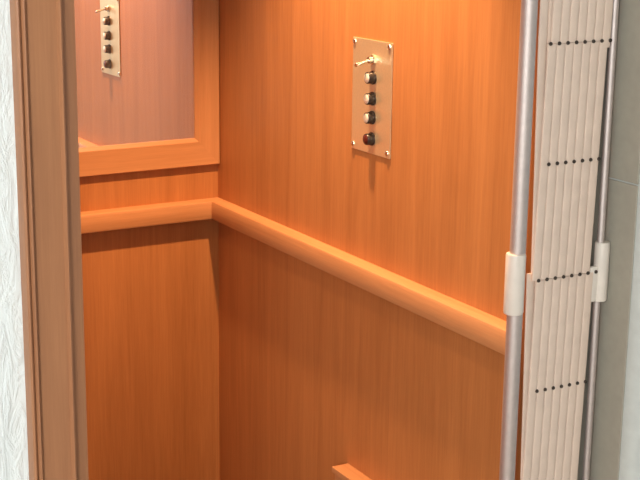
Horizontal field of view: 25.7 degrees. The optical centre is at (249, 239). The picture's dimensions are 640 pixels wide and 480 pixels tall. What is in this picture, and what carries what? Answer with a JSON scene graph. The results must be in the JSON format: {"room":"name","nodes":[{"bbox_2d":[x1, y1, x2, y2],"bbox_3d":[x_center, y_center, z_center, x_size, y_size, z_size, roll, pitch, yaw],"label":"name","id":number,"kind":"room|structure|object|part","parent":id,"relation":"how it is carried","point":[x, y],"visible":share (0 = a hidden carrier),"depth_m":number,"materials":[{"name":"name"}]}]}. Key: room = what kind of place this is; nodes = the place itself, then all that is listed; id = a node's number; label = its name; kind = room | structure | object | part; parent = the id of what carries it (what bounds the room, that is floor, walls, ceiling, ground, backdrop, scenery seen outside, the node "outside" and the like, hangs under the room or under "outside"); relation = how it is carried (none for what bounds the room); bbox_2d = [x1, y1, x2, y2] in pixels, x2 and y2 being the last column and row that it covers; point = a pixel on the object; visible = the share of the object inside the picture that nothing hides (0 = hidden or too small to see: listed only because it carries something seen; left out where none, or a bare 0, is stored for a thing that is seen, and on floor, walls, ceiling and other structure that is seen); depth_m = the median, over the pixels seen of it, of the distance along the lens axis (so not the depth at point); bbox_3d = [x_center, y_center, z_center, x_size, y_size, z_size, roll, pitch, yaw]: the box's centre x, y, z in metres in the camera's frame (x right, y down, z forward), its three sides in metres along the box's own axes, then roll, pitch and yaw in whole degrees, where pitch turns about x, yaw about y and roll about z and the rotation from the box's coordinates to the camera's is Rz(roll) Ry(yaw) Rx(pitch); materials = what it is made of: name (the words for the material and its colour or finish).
{"room":"elevator interior","nodes":[
{"label":"elevator interior","id":0,"kind":"room"},
{"bbox_2d":[80,164,219,479],"bbox_3d":[-0.469,-0.137,2.998,0.880,2.020,0.020,-7,16,-26],"label":"wall","id":1,"kind":"structure","parent":0,"point":[151,293],"depth_m":3.20,"materials":[{"name":"brown wood"}]},
{"bbox_2d":[74,0,219,176],"bbox_3d":[-0.453,-0.587,2.875,0.858,0.948,0.014,-7,16,-26],"label":"wall mirror","id":2,"kind":"object","parent":1,"relation":"attached to","point":[147,71],"visible":0.69,"depth_m":3.06,"materials":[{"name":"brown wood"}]},
{"bbox_2d":[74,0,193,147],"bbox_3d":[-0.455,-0.589,2.878,0.760,0.846,0.004,-7,16,-26],"label":"mirror glass","id":3,"kind":"object","parent":2,"relation":"on","point":[135,58],"depth_m":3.04,"materials":[{"name":"mirror"}]},
{"bbox_3d":[-0.453,-0.157,2.982,0.858,0.063,0.014,-7,16,-26],"label":"rail","id":4,"kind":"part","parent":2,"relation":"part of","materials":[{"name":"brown wood"}]},
{"bbox_2d":[81,197,222,233],"bbox_3d":[-0.449,-0.027,3.006,0.860,0.042,0.032,-7,16,-26],"label":"handrail","id":5,"kind":"object","parent":1,"relation":"attached to","point":[198,209],"visible":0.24,"depth_m":3.10,"materials":[{"name":"brown wood"}]},
{"bbox_2d":[0,0,639,479],"bbox_3d":[0.021,-0.205,1.862,5.400,2.700,0.120,-7,16,-26],"label":"wall","id":6,"kind":"structure","parent":0,"point":[14,465],"depth_m":1.72,"materials":[{"name":"white paint"}]},
{"bbox_2d":[9,0,88,479],"bbox_3d":[-0.237,0.108,1.721,0.079,2.160,0.022,-7,16,-26],"label":"trim","id":7,"kind":"structure","parent":6,"relation":"attached to","point":[43,45],"depth_m":1.69,"materials":[{"name":"brown wood"}]},
{"bbox_2d":[499,0,618,479],"bbox_3d":[0.485,0.002,2.193,0.199,2.114,0.031,-7,16,-26],"label":"gate","id":8,"kind":"object","parent":6,"relation":"attached to","point":[575,36],"visible":1,"depth_m":2.18,"materials":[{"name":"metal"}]},
{"bbox_3d":[0.413,0.013,2.158,0.025,2.110,0.025,-7,16,-26],"label":"post","id":9,"kind":"part","parent":8,"relation":"part of","materials":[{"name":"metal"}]},
{"bbox_3d":[0.559,-0.005,2.231,0.011,2.110,0.011,-5,15,-19],"label":"post","id":10,"kind":"part","parent":8,"relation":"part of","materials":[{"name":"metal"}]},
{"bbox_2d":[589,0,639,479],"bbox_3d":[0.582,-0.017,2.226,0.003,2.160,0.085,-7,16,-26],"label":"trim","id":11,"kind":"structure","parent":6,"relation":"attached to","point":[624,159],"depth_m":2.22,"materials":[{"name":"paint"}]},
{"bbox_2d":[218,0,539,479],"bbox_3d":[0.186,-0.067,2.715,0.020,2.020,1.138,-7,16,-26],"label":"wall","id":12,"kind":"structure","parent":0,"point":[319,371],"depth_m":2.65,"materials":[{"name":"brown wood"}]},
{"bbox_2d":[332,463,371,479],"bbox_3d":[0.248,0.622,2.697,0.038,0.292,0.300,-7,16,-26],"label":"wall box","id":13,"kind":"object","parent":12,"relation":"attached to","point":[344,471],"visible":1,"depth_m":2.76,"materials":[{"name":"brown wood"}]},
{"bbox_2d":[212,200,522,354],"bbox_3d":[0.175,0.048,2.707,0.032,0.042,1.086,-7,16,-26],"label":"handrail","id":14,"kind":"object","parent":12,"relation":"attached to","point":[488,330],"visible":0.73,"depth_m":2.58,"materials":[{"name":"brown wood"}]},
{"bbox_2d":[351,37,392,158],"bbox_3d":[0.206,-0.260,2.558,0.040,0.209,0.134,-7,16,-26],"label":"control panel","id":15,"kind":"object","parent":12,"relation":"attached to","point":[372,59],"visible":1,"depth_m":2.56,"materials":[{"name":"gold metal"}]},
{"bbox_2d":[355,55,375,66],"bbox_3d":[0.207,-0.325,2.538,0.038,0.021,0.016,-7,16,-26],"label":"toggle switch","id":16,"kind":"object","parent":15,"relation":"attached to","point":[370,61],"depth_m":2.54,"materials":[{"name":"metal"}]},
{"bbox_2d":[577,48,608,479],"bbox_3d":[1.417,-0.399,2.642,2.180,2.700,0.024,-7,16,-26],"label":"wall","id":17,"kind":"structure","parent":0,"point":[595,224],"depth_m":2.28,"materials":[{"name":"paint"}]}
]}

